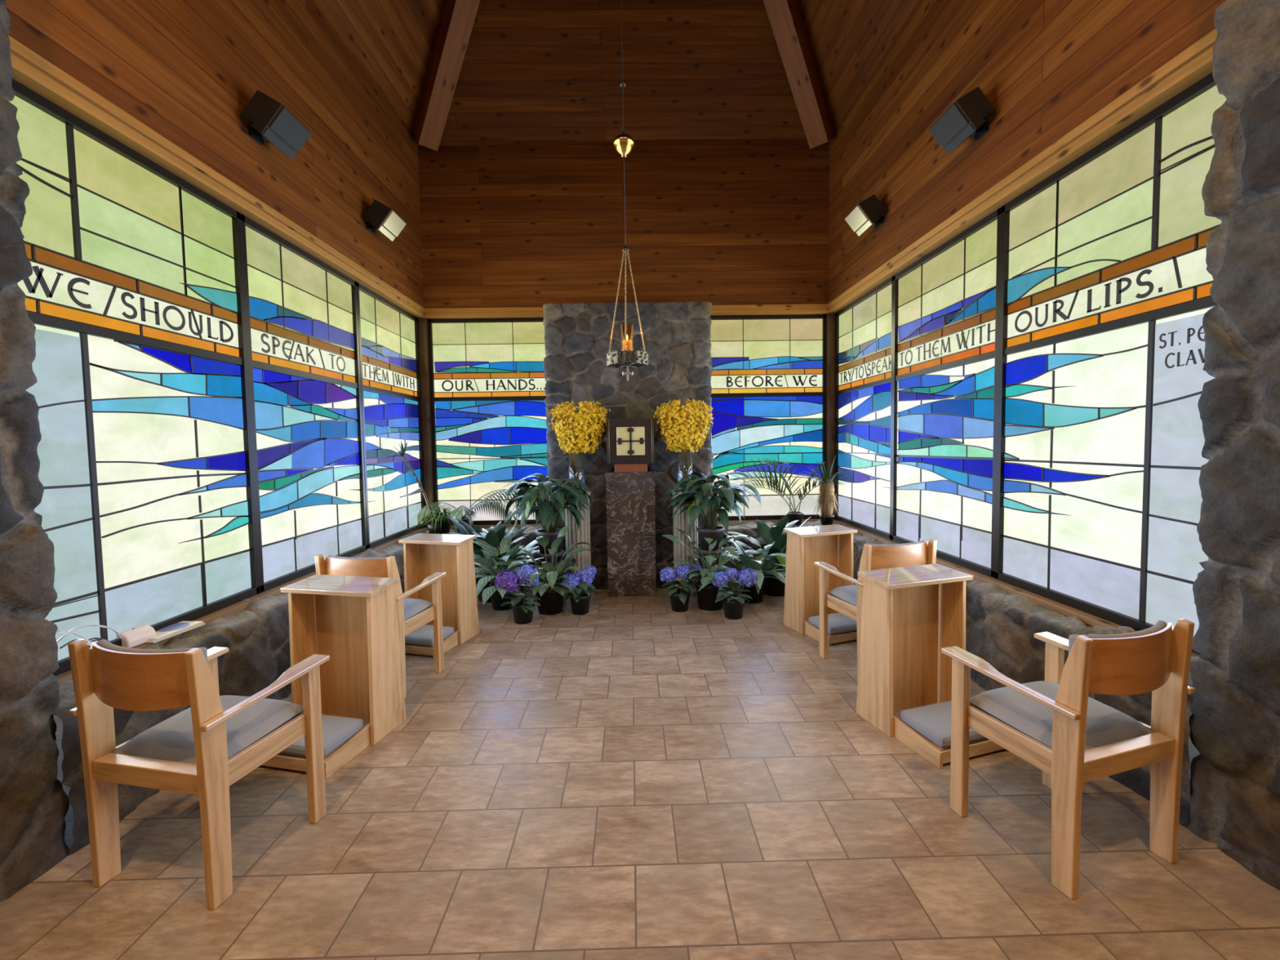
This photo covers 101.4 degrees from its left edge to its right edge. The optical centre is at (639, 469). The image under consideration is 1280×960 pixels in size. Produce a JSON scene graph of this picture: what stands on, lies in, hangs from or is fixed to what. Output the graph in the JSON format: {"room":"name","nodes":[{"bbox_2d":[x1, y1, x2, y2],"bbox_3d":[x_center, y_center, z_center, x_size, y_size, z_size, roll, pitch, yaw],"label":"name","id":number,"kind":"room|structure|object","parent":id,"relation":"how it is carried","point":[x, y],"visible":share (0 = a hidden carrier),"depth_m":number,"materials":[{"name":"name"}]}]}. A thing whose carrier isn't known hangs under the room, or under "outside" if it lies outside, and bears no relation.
{"room":"house of worship","nodes":[
{"label":"house of worship","id":0,"kind":"room"},
{"bbox_2d":[0,0,70,902],"bbox_3d":[-2.479,-1.035,1.481,0.759,4.980,0.786,-1,3,-1],"label":"wall pillar","id":1,"kind":"structure","parent":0,"point":[34,804],"depth_m":1.80,"materials":[{"name":"stone"}]},
{"bbox_2d":[4,0,423,307],"bbox_3d":[-2.398,-2.525,3.378,0.120,1.795,4.600,-1,3,-1],"label":"wall","id":2,"kind":"structure","parent":0,"point":[187,70],"depth_m":3.24,"materials":[{"name":"brown wood"}]},
{"bbox_2d":[9,78,260,675],"bbox_3d":[-2.395,-0.341,2.301,0.078,2.314,1.780,-1,3,-1],"label":"window","id":3,"kind":"structure","parent":2,"relation":"in","point":[135,291],"depth_m":2.46,"materials":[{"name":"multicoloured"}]},
{"bbox_2d":[8,35,425,317],"bbox_3d":[-2.383,-1.576,3.446,0.120,0.051,4.640,-1,3,-1],"label":"trim","id":4,"kind":"structure","parent":2,"relation":"attached to","point":[25,73],"depth_m":2.58,"materials":[{"name":"brown wood"}]},
{"bbox_2d":[239,89,311,158],"bbox_3d":[-2.194,-2.073,3.145,0.271,0.248,0.297,-1,3,-1],"label":"wall speaker","id":5,"kind":"object","parent":2,"relation":"attached to","point":[267,118],"visible":1,"depth_m":3.07,"materials":[{"name":"black plastic"}]},
{"bbox_2d":[268,106,311,151],"bbox_3d":[-2.110,-2.053,3.161,0.103,0.124,0.260,-1,3,-1],"label":"grille","id":6,"kind":"object","parent":5,"relation":"attached to","point":[283,126],"depth_m":3.13,"materials":[{"name":"black metal"}]},
{"bbox_2d":[240,213,367,593],"bbox_3d":[-2.422,-0.418,3.850,0.078,2.314,1.326,-1,3,-1],"label":"window","id":7,"kind":"structure","parent":2,"relation":"in","point":[301,311],"depth_m":3.72,"materials":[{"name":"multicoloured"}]},
{"bbox_2d":[362,199,406,240],"bbox_3d":[-2.218,-2.157,4.532,0.271,0.248,0.297,-1,3,-1],"label":"wall speaker","id":8,"kind":"object","parent":2,"relation":"attached to","point":[380,217],"visible":1,"depth_m":4.42,"materials":[{"name":"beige plastic"}]},
{"bbox_2d":[382,209,406,236],"bbox_3d":[-2.134,-2.136,4.548,0.103,0.124,0.260,-1,3,-1],"label":"grille","id":9,"kind":"object","parent":8,"relation":"attached to","point":[392,224],"depth_m":4.51,"materials":[{"name":"beige"}]},
{"bbox_2d":[355,281,425,549],"bbox_3d":[-2.444,-0.479,5.080,0.078,2.314,1.546,-1,3,-1],"label":"window","id":10,"kind":"structure","parent":2,"relation":"in","point":[388,334],"depth_m":5.07,"materials":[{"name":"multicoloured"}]},
{"bbox_2d":[318,0,445,132],"bbox_3d":[-1.264,-5.064,3.272,2.228,3.250,4.600,-1,3,-1],"label":"ceiling","id":11,"kind":"structure","parent":0,"point":[394,40],"depth_m":4.66,"materials":[{"name":"brown wood"}]},
{"bbox_2d":[412,0,479,151],"bbox_3d":[-1.204,-4.965,4.351,3.334,3.287,0.200,2,4,45],"label":"ceiling beam","id":12,"kind":"structure","parent":11,"relation":"attached to","point":[458,16],"depth_m":5.07,"materials":[{"name":"brown wood"}]},
{"bbox_3d":[-1.167,-4.859,2.211,2.463,3.287,2.534,-1,3,-1],"label":"ceiling beam","id":13,"kind":"structure","parent":11,"relation":"attached to","visible":0},
{"bbox_2d":[606,0,648,380],"bbox_3d":[-0.126,-3.418,3.434,0.290,5.629,0.284,-1,3,4],"label":"sanctuary lamp","id":14,"kind":"object","parent":13,"relation":"hanging from","point":[624,144],"visible":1,"depth_m":3.48,"materials":[{"name":"metal"}]},
{"bbox_2d":[417,138,829,308],"bbox_3d":[-0.152,-2.680,5.773,4.455,1.795,0.120,-1,3,-1],"label":"wall","id":15,"kind":"structure","parent":0,"point":[504,224],"depth_m":5.71,"materials":[{"name":"brown wood"}]},
{"bbox_2d":[417,317,548,526],"bbox_3d":[-1.722,-0.510,5.872,1.488,2.351,0.128,-1,3,-1],"label":"window","id":16,"kind":"structure","parent":15,"relation":"in","point":[487,380],"depth_m":5.87,"materials":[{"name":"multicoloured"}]},
{"bbox_2d":[423,308,828,319],"bbox_3d":[-0.137,-1.729,5.817,4.455,0.051,0.114,-1,3,-1],"label":"trim","id":17,"kind":"structure","parent":15,"relation":"attached to","point":[771,311],"depth_m":5.78,"materials":[{"name":"brown wood"}]},
{"bbox_2d":[424,303,827,312],"bbox_3d":[-0.137,-1.774,5.773,4.455,0.045,0.070,-1,3,-1],"label":"trim","id":18,"kind":"structure","parent":15,"relation":"attached to","point":[801,305],"depth_m":5.74,"materials":[{"name":"brown wood"}]},
{"bbox_2d":[709,314,826,520],"bbox_3d":[1.436,-0.583,5.950,1.345,2.314,0.078,-1,3,-1],"label":"window","id":19,"kind":"structure","parent":15,"relation":"in","point":[767,383],"depth_m":5.93,"materials":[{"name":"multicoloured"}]},
{"bbox_2d":[440,0,806,141],"bbox_3d":[-0.170,-5.139,4.439,4.455,3.250,2.300,-1,3,-1],"label":"ceiling","id":20,"kind":"structure","parent":0,"point":[531,69],"depth_m":5.31,"materials":[{"name":"brown wood"}]},
{"bbox_2d":[763,0,834,149],"bbox_3d":[0.872,-4.999,4.386,0.200,3.287,3.334,2,4,43],"label":"ceiling beam","id":21,"kind":"structure","parent":20,"relation":"attached to","point":[784,16],"depth_m":5.13,"materials":[{"name":"brown wood"}]},
{"bbox_2d":[542,302,713,589],"bbox_3d":[-0.107,-0.229,5.457,1.754,2.900,0.355,-1,3,-1],"label":"wall pillar","id":22,"kind":"structure","parent":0,"point":[677,335],"depth_m":5.28,"materials":[{"name":"stone"}]},
{"bbox_2d":[0,586,1279,959],"bbox_3d":[0.009,1.507,0.926,9.200,0.120,10.900,-1,3,-1],"label":"floor","id":23,"kind":"structure","parent":0,"point":[628,777],"depth_m":1.96,"materials":[{"name":"tile"}]},
{"bbox_2d":[67,639,329,910],"bbox_3d":[-1.592,0.989,1.948,0.576,0.864,0.517,0,3,12],"label":"armchair","id":24,"kind":"object","parent":23,"relation":"on","point":[202,749],"visible":1,"depth_m":1.76,"materials":[{"name":"brown wood"}]},
{"bbox_2d":[97,639,208,663],"bbox_3d":[-1.639,0.669,1.728,0.436,0.174,0.076,0,3,12],"label":"cushion","id":25,"kind":"object","parent":24,"relation":"on","point":[108,652],"depth_m":1.68,"materials":[{"name":"grey fabric"}]},
{"bbox_2d":[111,695,303,764],"bbox_3d":[-1.590,0.947,1.961,0.444,0.065,0.384,0,3,12],"label":"seat cushion","id":26,"kind":"object","parent":24,"relation":"on","point":[170,741],"depth_m":1.87,"materials":[{"name":"grey fabric"}]},
{"bbox_2d":[51,531,438,855],"bbox_3d":[-2.230,1.027,3.828,0.236,0.621,3.820,-1,3,-1],"label":"wall ledge","id":27,"kind":"object","parent":23,"relation":"on","point":[256,637],"visible":0.24,"depth_m":2.70,"materials":[{"name":"stone"}]},
{"bbox_2d":[55,526,428,683],"bbox_3d":[-2.355,0.768,3.582,0.105,0.035,4.560,-1,3,-1],"label":"trim","id":28,"kind":"structure","parent":27,"relation":"attached to","point":[238,606],"depth_m":3.02,"materials":[{"name":"brown wood"}]},
{"bbox_2d":[56,624,120,642],"bbox_3d":[-2.295,0.700,2.189,0.065,0.121,0.280,-1,3,-1],"label":"cable","id":29,"kind":"object","parent":28,"relation":"on","point":[88,625],"visible":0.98,"depth_m":2.21,"materials":[{"name":"grey plastic"}]},
{"bbox_2d":[115,625,155,648],"bbox_3d":[-2.363,0.770,2.426,0.140,0.072,0.120,0,3,9],"label":"console","id":30,"kind":"object","parent":28,"relation":"on","point":[135,636],"visible":0.67,"depth_m":2.40,"materials":[{"name":"white plastic"}]},
{"bbox_2d":[145,621,204,643],"bbox_3d":[-2.308,0.790,2.559,0.150,0.018,0.250,-1,3,7],"label":"booklet","id":31,"kind":"object","parent":28,"relation":"on","point":[160,635],"visible":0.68,"depth_m":2.53,"materials":[{"name":"white paper"}]},
{"bbox_2d":[157,622,189,631],"bbox_3d":[-2.306,0.778,2.588,0.120,0.002,0.120,-1,3,-1],"label":"disc","id":32,"kind":"object","parent":31,"relation":"on","point":[178,625],"visible":0.98,"depth_m":2.58,"materials":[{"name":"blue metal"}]},
{"bbox_2d":[395,440,442,533],"bbox_3d":[-2.298,0.191,5.370,0.249,0.995,0.602,1,4,38],"label":"dracaena","id":33,"kind":"object","parent":27,"relation":"on","point":[433,529],"visible":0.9,"depth_m":5.46,"materials":[{"name":"green plant"}]},
{"bbox_2d":[427,523,442,533],"bbox_3d":[-2.190,0.630,5.601,0.150,0.090,0.148,-1,3,-1],"label":"pot","id":34,"kind":"object","parent":33,"relation":"on","point":[433,529],"depth_m":5.55,"materials":[{"name":"black plastic"}]},
{"bbox_2d":[261,574,406,778],"bbox_3d":[-1.583,0.989,2.648,0.536,0.794,0.525,0,3,13],"label":"kneeler","id":35,"kind":"object","parent":23,"relation":"on","point":[352,620],"visible":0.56,"depth_m":2.76,"materials":[{"name":"brown wood"}]},
{"bbox_2d":[280,714,364,757],"bbox_3d":[-1.604,1.286,2.548,0.396,0.060,0.270,0,3,13],"label":"cushion","id":36,"kind":"object","parent":35,"relation":"on","point":[337,731],"depth_m":2.50,"materials":[{"name":"grey fabric"}]},
{"bbox_2d":[314,553,446,697],"bbox_3d":[-1.622,0.921,3.313,0.576,0.864,0.517,0,3,11],"label":"armchair","id":37,"kind":"object","parent":23,"relation":"on","point":[412,614],"visible":0.56,"depth_m":3.11,"materials":[{"name":"brown wood"}]},
{"bbox_2d":[328,555,387,559],"bbox_3d":[-1.667,0.601,3.093,0.436,0.174,0.076,0,3,11],"label":"cushion","id":38,"kind":"object","parent":37,"relation":"on","point":[330,557],"depth_m":3.06,"materials":[{"name":"grey fabric"}]},
{"bbox_2d":[403,598,432,621],"bbox_3d":[-1.620,0.880,3.326,0.444,0.065,0.384,0,3,11],"label":"seat cushion","id":39,"kind":"object","parent":37,"relation":"on","point":[413,607],"depth_m":3.33,"materials":[{"name":"grey fabric"}]},
{"bbox_2d":[398,533,479,658],"bbox_3d":[-1.595,0.923,3.976,0.536,0.794,0.525,0,3,15],"label":"kneeler","id":40,"kind":"object","parent":23,"relation":"on","point":[424,554],"visible":0.75,"depth_m":4.08,"materials":[{"name":"brown wood"}]},
{"bbox_2d":[404,624,454,646],"bbox_3d":[-1.621,1.220,3.877,0.396,0.060,0.270,0,3,15],"label":"cushion","id":41,"kind":"object","parent":40,"relation":"on","point":[423,636],"depth_m":3.77,"materials":[{"name":"grey fabric"}]},
{"bbox_2d":[427,523,546,582],"bbox_3d":[-1.600,0.924,5.761,1.360,0.613,0.331,-1,3,-1],"label":"wall ledge","id":42,"kind":"object","parent":23,"relation":"on","point":[531,531],"visible":0.19,"depth_m":5.65,"materials":[{"name":"stone"}]},
{"bbox_2d":[413,503,473,533],"bbox_3d":[-2.147,0.531,5.697,0.709,0.341,0.678,-1,3,-1],"label":"spider plant","id":43,"kind":"object","parent":42,"relation":"on","point":[441,517],"visible":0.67,"depth_m":5.62,"materials":[{"name":"green plant"}]},
{"bbox_2d":[417,488,546,531],"bbox_3d":[-1.628,0.435,5.606,1.491,0.456,0.588,-1,3,-10],"label":"palm","id":44,"kind":"object","parent":42,"relation":"on","point":[466,519],"visible":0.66,"depth_m":5.53,"materials":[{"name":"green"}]},
{"bbox_2d":[453,516,470,530],"bbox_3d":[-1.946,0.597,5.744,0.178,0.130,0.178,-1,3,-1],"label":"pot","id":45,"kind":"object","parent":44,"relation":"on","point":[465,520],"depth_m":5.69,"materials":[{"name":"black plastic"}]},
{"bbox_2d":[448,517,541,602],"bbox_3d":[-1.420,0.850,5.135,1.005,0.818,1.025,-4,4,-44],"label":"leafy plant","id":46,"kind":"object","parent":23,"relation":"on","point":[495,535],"visible":0.2,"depth_m":5.02,"materials":[{"name":"green plant"}]},
{"bbox_2d":[471,528,543,610],"bbox_3d":[-1.233,0.920,4.877,1.027,0.697,1.070,2,4,41],"label":"peace lily","id":47,"kind":"object","parent":23,"relation":"on","point":[491,553],"visible":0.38,"depth_m":4.73,"materials":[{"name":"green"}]},
{"bbox_2d":[488,582,511,610],"bbox_3d":[-1.267,1.162,4.830,0.252,0.220,0.252,-1,3,-1],"label":"pot","id":48,"kind":"object","parent":47,"relation":"on","point":[496,598],"depth_m":4.74,"materials":[{"name":"black plastic"}]},
{"bbox_2d":[493,564,540,624],"bbox_3d":[-1.024,1.046,4.439,0.397,0.483,0.332,-1,3,-1],"label":"hydrangea","id":49,"kind":"object","parent":23,"relation":"on","point":[522,609],"visible":0.82,"depth_m":4.36,"materials":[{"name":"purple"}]},
{"bbox_2d":[511,599,534,624],"bbox_3d":[-0.991,1.205,4.437,0.197,0.165,0.197,-1,3,-1],"label":"pot","id":50,"kind":"object","parent":49,"relation":"on","point":[520,616],"depth_m":4.36,"materials":[{"name":"black plastic"}]},
{"bbox_2d":[491,524,593,615],"bbox_3d":[-0.779,0.885,4.690,0.750,0.773,0.856,1,3,34],"label":"plant","id":51,"kind":"object","parent":23,"relation":"on","point":[551,593],"visible":0.91,"depth_m":4.59,"materials":[{"name":"green plant"}]},
{"bbox_2d":[536,549,565,605],"bbox_3d":[-0.833,1.014,4.902,0.260,0.495,0.260,-1,3,-1],"label":"plant stand","id":52,"kind":"object","parent":23,"relation":"on","point":[548,557],"visible":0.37,"depth_m":4.84,"materials":[{"name":"grey"}]},
{"bbox_2d":[497,473,591,554],"bbox_3d":[-0.895,0.401,4.920,0.910,0.729,0.966,-1,3,-1],"label":"plant","id":53,"kind":"object","parent":52,"relation":"on","point":[545,511],"visible":0.98,"depth_m":4.69,"materials":[{"name":"green plant"}]},
{"bbox_2d":[564,490,592,596],"bbox_3d":[-0.608,0.730,5.153,0.270,1.030,0.270,-1,3,-1],"label":"plinth","id":54,"kind":"object","parent":23,"relation":"on","point":[583,558],"visible":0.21,"depth_m":5.05,"materials":[{"name":"stone"}]},
{"bbox_2d":[561,565,598,614],"bbox_3d":[-0.521,1.068,4.628,0.336,0.405,0.299,-3,4,-38],"label":"hydrangea","id":55,"kind":"object","parent":23,"relation":"on","point":[581,582],"visible":0.93,"depth_m":4.58,"materials":[{"name":"purple"}]},
{"bbox_2d":[569,591,591,614],"bbox_3d":[-0.531,1.187,4.652,0.197,0.165,0.197,-1,3,-1],"label":"pot","id":56,"kind":"object","parent":55,"relation":"on","point":[580,605],"depth_m":4.58,"materials":[{"name":"black plastic"}]},
{"bbox_2d":[605,471,656,596],"bbox_3d":[-0.088,0.627,5.209,0.476,1.215,0.225,-1,3,-1],"label":"marble pedestal","id":57,"kind":"object","parent":23,"relation":"on","point":[630,500],"visible":0.97,"depth_m":5.10,"materials":[{"name":"brown stone"}]},
{"bbox_2d":[606,417,654,472],"bbox_3d":[-0.093,-0.239,5.159,0.458,0.520,0.270,-1,3,-1],"label":"tabernacle","id":58,"kind":"object","parent":57,"relation":"on","point":[630,442],"visible":1,"depth_m":5.04,"materials":[{"name":"brown wood"}]},
{"bbox_2d":[660,564,702,612],"bbox_3d":[0.374,1.050,4.693,0.352,0.406,0.318,0,3,24],"label":"hydrangea","id":59,"kind":"object","parent":23,"relation":"on","point":[679,597],"visible":0.88,"depth_m":4.63,"materials":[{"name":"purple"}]},
{"bbox_2d":[669,588,690,612],"bbox_3d":[0.356,1.172,4.688,0.197,0.165,0.197,-1,3,-1],"label":"pot","id":60,"kind":"object","parent":59,"relation":"on","point":[677,605],"depth_m":4.62,"materials":[{"name":"black plastic"}]},
{"bbox_2d":[671,488,698,596],"bbox_3d":[0.452,0.713,5.170,0.270,1.030,0.270,-1,3,-1],"label":"plinth","id":61,"kind":"object","parent":23,"relation":"on","point":[681,522],"visible":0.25,"depth_m":5.07,"materials":[{"name":"stone"}]},
{"bbox_2d":[676,451,693,490],"bbox_3d":[0.441,0.009,5.125,0.152,0.380,0.152,-1,3,-1],"label":"glass vase","id":62,"kind":"object","parent":61,"relation":"on","point":[677,451],"visible":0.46,"depth_m":5.12,"materials":[{"name":"white"}]},
{"bbox_2d":[653,399,714,479],"bbox_3d":[0.428,-0.257,5.114,0.601,0.870,0.392,-1,3,-1],"label":"bouquet","id":63,"kind":"object","parent":62,"relation":"in","point":[675,439],"visible":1,"depth_m":5.04,"materials":[{"name":"yellow plant"}]},
{"bbox_2d":[658,527,750,611],"bbox_3d":[0.573,0.897,4.710,0.800,0.704,0.912,1,3,33],"label":"plant","id":64,"kind":"object","parent":23,"relation":"on","point":[707,595],"visible":0.77,"depth_m":4.64,"materials":[{"name":"green plant"}]},
{"bbox_2d":[697,546,723,603],"bbox_3d":[0.669,0.990,4.927,0.260,0.495,0.260,-1,3,-1],"label":"plant stand","id":65,"kind":"object","parent":23,"relation":"on","point":[704,552],"visible":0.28,"depth_m":4.82,"materials":[{"name":"grey"}]},
{"bbox_2d":[662,471,761,551],"bbox_3d":[0.680,0.380,4.871,0.891,0.728,0.928,-2,3,-24],"label":"plant","id":66,"kind":"object","parent":65,"relation":"on","point":[728,494],"visible":0.98,"depth_m":4.73,"materials":[{"name":"green plant"}]},
{"bbox_2d":[711,567,757,619],"bbox_3d":[0.807,1.046,4.471,0.386,0.422,0.327,0,3,15],"label":"hydrangea","id":67,"kind":"object","parent":23,"relation":"on","point":[733,602],"visible":0.98,"depth_m":4.40,"materials":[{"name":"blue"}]},
{"bbox_2d":[721,594,745,619],"bbox_3d":[0.798,1.176,4.469,0.197,0.165,0.197,-1,3,-1],"label":"pot","id":68,"kind":"object","parent":67,"relation":"on","point":[733,609],"depth_m":4.40,"materials":[{"name":"black plastic"}]},
{"bbox_2d":[697,534,786,603],"bbox_3d":[1.025,0.904,4.906,1.056,0.656,1.126,-1,3,-1],"label":"peace lily","id":69,"kind":"object","parent":23,"relation":"on","point":[757,590],"visible":0.53,"depth_m":4.81,"materials":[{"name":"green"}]},
{"bbox_2d":[740,577,765,603],"bbox_3d":[1.056,1.122,4.918,0.252,0.220,0.252,-1,3,-1],"label":"pot","id":70,"kind":"object","parent":69,"relation":"on","point":[757,597],"depth_m":4.83,"materials":[{"name":"black plastic"}]},
{"bbox_2d":[716,514,809,596],"bbox_3d":[1.299,0.807,5.139,0.939,0.819,1.104,-3,4,-39],"label":"leafy plant","id":71,"kind":"object","parent":23,"relation":"on","point":[774,587],"visible":0.48,"depth_m":5.03,"materials":[{"name":"green plant"}]},
{"bbox_2d":[715,519,823,568],"bbox_3d":[1.439,0.875,5.814,1.360,0.611,0.327,-1,3,-1],"label":"wall ledge","id":72,"kind":"object","parent":23,"relation":"on","point":[749,529],"visible":0.18,"depth_m":5.68,"materials":[{"name":"stone"}]},
{"bbox_2d":[717,519,818,524],"bbox_3d":[1.417,0.591,5.964,1.410,0.035,0.104,-1,3,-1],"label":"trim","id":73,"kind":"structure","parent":72,"relation":"attached to","point":[735,522],"depth_m":5.91,"materials":[{"name":"brown wood"}]},
{"bbox_2d":[717,456,838,524],"bbox_3d":[1.492,0.231,5.677,1.616,0.760,0.577,-1,3,-6],"label":"areca palm","id":74,"kind":"object","parent":72,"relation":"on","point":[794,515],"visible":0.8,"depth_m":5.71,"materials":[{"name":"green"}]},
{"bbox_2d":[786,511,804,524],"bbox_3d":[1.714,0.538,5.784,0.189,0.130,0.189,-1,3,-1],"label":"pot","id":75,"kind":"object","parent":74,"relation":"on","point":[793,516],"depth_m":5.72,"materials":[{"name":"black plastic"}]},
{"bbox_2d":[783,524,857,646],"bbox_3d":[1.483,0.869,4.089,0.536,0.794,0.525,-2,3,-19],"label":"kneeler","id":76,"kind":"object","parent":23,"relation":"on","point":[832,544],"visible":0.73,"depth_m":4.18,"materials":[{"name":"brown wood"}]},
{"bbox_2d":[808,612,857,634],"bbox_3d":[1.526,1.165,3.993,0.396,0.060,0.270,-2,3,-19],"label":"cushion","id":77,"kind":"object","parent":76,"relation":"on","point":[837,623],"depth_m":3.91,"materials":[{"name":"grey fabric"}]},
{"bbox_2d":[813,538,937,679],"bbox_3d":[1.553,0.864,3.466,0.576,0.864,0.517,-2,3,-15],"label":"armchair","id":78,"kind":"object","parent":23,"relation":"on","point":[846,600],"visible":0.55,"depth_m":3.27,"materials":[{"name":"brown wood"}]},
{"bbox_2d":[827,584,857,606],"bbox_3d":[1.548,0.823,3.479,0.444,0.065,0.384,-2,3,-15],"label":"seat cushion","id":79,"kind":"object","parent":78,"relation":"on","point":[847,594],"depth_m":3.47,"materials":[{"name":"grey fabric"}]},
{"bbox_2d":[856,563,1004,768],"bbox_3d":[1.486,0.940,2.663,0.536,0.794,0.525,-2,3,-17],"label":"kneeler","id":80,"kind":"object","parent":23,"relation":"on","point":[909,614],"visible":0.72,"depth_m":2.77,"materials":[{"name":"brown wood"}]},
{"bbox_2d":[898,700,986,747],"bbox_3d":[1.525,1.237,2.565,0.396,0.060,0.270,-2,3,-17],"label":"cushion","id":81,"kind":"object","parent":80,"relation":"on","point":[932,722],"depth_m":2.51,"materials":[{"name":"grey fabric"}]},
{"bbox_2d":[832,523,1193,828],"bbox_3d":[2.121,0.957,3.889,0.229,0.618,3.840,-1,3,-1],"label":"wall ledge","id":82,"kind":"object","parent":23,"relation":"on","point":[1001,626],"visible":0.19,"depth_m":2.83,"materials":[{"name":"stone"}]},
{"bbox_2d":[800,456,848,524],"bbox_3d":[2.006,0.210,5.738,0.703,0.779,0.674,-1,3,-1],"label":"yucca","id":83,"kind":"object","parent":82,"relation":"on","point":[827,497],"visible":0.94,"depth_m":5.66,"materials":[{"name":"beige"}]},
{"bbox_2d":[819,514,834,524],"bbox_3d":[2.045,0.550,5.731,0.158,0.100,0.158,-1,3,-1],"label":"pot","id":84,"kind":"object","parent":83,"relation":"on","point":[825,519],"depth_m":5.67,"materials":[{"name":"black plastic"}]},
{"bbox_2d":[832,519,1199,657],"bbox_3d":[2.240,0.693,3.658,0.106,0.035,4.560,-1,3,-1],"label":"trim","id":85,"kind":"structure","parent":82,"relation":"attached to","point":[1067,611],"depth_m":2.97,"materials":[{"name":"brown wood"}]},
{"bbox_2d":[941,618,1195,899],"bbox_3d":[1.565,0.939,1.953,0.576,0.864,0.517,-2,3,-16],"label":"armchair","id":86,"kind":"object","parent":23,"relation":"on","point":[1052,724],"visible":1,"depth_m":1.79,"materials":[{"name":"brown wood"}]},
{"bbox_2d":[969,680,1154,750],"bbox_3d":[1.560,0.898,1.966,0.444,0.065,0.384,-2,3,-16],"label":"seat cushion","id":87,"kind":"object","parent":86,"relation":"on","point":[1107,727],"depth_m":1.88,"materials":[{"name":"grey fabric"}]},
{"bbox_3d":[-0.619,0.027,5.108,0.152,0.380,0.152,-1,3,-1],"label":"glass vase","id":88,"kind":"object","parent":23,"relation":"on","visible":0},
{"bbox_2d":[547,400,610,489],"bbox_3d":[-0.589,-0.239,5.089,0.619,0.869,0.393,-1,3,-1],"label":"bouquet","id":89,"kind":"object","parent":88,"relation":"in","point":[578,442],"visible":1,"depth_m":5.03,"materials":[{"name":"yellow plant"}]},
{"bbox_2d":[797,0,919,129],"bbox_3d":[0.963,-5.100,3.309,2.228,3.250,4.600,-1,3,-1],"label":"ceiling","id":90,"kind":"structure","parent":0,"point":[847,39],"depth_m":4.73,"materials":[{"name":"brown wood"}]},
{"bbox_2d":[870,540,924,546],"bbox_3d":[1.602,0.542,3.249,0.436,0.174,0.076,-2,3,-15],"label":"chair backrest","id":91,"kind":"object","parent":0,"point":[922,543],"depth_m":3.22,"materials":[{"name":"brown wood"}]},
{"bbox_2d":[828,0,1226,302],"bbox_3d":[2.176,-2.600,3.454,0.120,1.795,4.600,-1,3,-1],"label":"wall","id":92,"kind":"structure","parent":0,"point":[1046,68],"depth_m":3.34,"materials":[{"name":"brown wood"}]},
{"bbox_2d":[826,275,893,540],"bbox_3d":[2.195,-0.541,5.278,0.160,2.351,1.410,-1,3,-1],"label":"window","id":93,"kind":"structure","parent":92,"relation":"in","point":[864,328],"depth_m":5.22,"materials":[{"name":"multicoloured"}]},
{"bbox_2d":[844,194,887,235],"bbox_3d":[1.972,-2.212,4.552,0.271,0.248,0.297,-1,3,-1],"label":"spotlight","id":94,"kind":"object","parent":92,"relation":"attached to","point":[871,211],"visible":1,"depth_m":4.44,"materials":[{"name":"black plastic"}]},
{"bbox_2d":[844,204,868,231],"bbox_3d":[1.888,-2.189,4.565,0.103,0.124,0.260,-1,3,-1],"label":"lens","id":95,"kind":"object","parent":94,"relation":"attached to","point":[858,219],"depth_m":4.52,"materials":[{"name":"beige glass"}]},
{"bbox_2d":[891,207,1001,578],"bbox_3d":[2.260,-0.495,3.926,0.078,2.314,1.324,-1,3,-1],"label":"window","id":96,"kind":"structure","parent":92,"relation":"in","point":[946,303],"depth_m":3.79,"materials":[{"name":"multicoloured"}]},
{"bbox_2d":[928,86,996,154],"bbox_3d":[1.995,-2.152,3.228,0.271,0.248,0.297,-1,3,-1],"label":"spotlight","id":97,"kind":"object","parent":92,"relation":"attached to","point":[969,116],"visible":1,"depth_m":3.15,"materials":[{"name":"black plastic"}]},
{"bbox_2d":[928,102,969,147],"bbox_3d":[1.911,-2.129,3.241,0.103,0.124,0.260,-1,3,-1],"label":"lens","id":98,"kind":"object","parent":97,"relation":"attached to","point":[954,122],"depth_m":3.21,"materials":[{"name":"black"}]},
{"bbox_2d":[827,28,1217,313],"bbox_3d":[2.193,-1.651,3.521,0.126,0.051,4.640,-1,3,-1],"label":"trim","id":99,"kind":"structure","parent":92,"relation":"attached to","point":[1201,66],"depth_m":2.67,"materials":[{"name":"brown wood"}]},
{"bbox_2d":[994,72,1226,654],"bbox_3d":[2.287,-0.418,2.382,0.078,2.314,1.787,-1,3,-1],"label":"window","id":100,"kind":"structure","parent":92,"relation":"in","point":[1106,283],"depth_m":2.52,"materials":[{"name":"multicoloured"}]},
{"bbox_2d":[1068,620,1167,654],"bbox_3d":[1.619,0.618,1.737,0.436,0.174,0.076,-2,3,-16],"label":"chair backrest","id":101,"kind":"object","parent":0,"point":[1153,640],"depth_m":1.68,"materials":[{"name":"brown wood"}]},
{"bbox_2d":[1187,0,1279,890],"bbox_3d":[2.388,-1.115,1.562,0.756,4.980,0.778,-1,3,-1],"label":"wall pillar","id":102,"kind":"structure","parent":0,"point":[1234,722],"depth_m":1.79,"materials":[{"name":"stone"}]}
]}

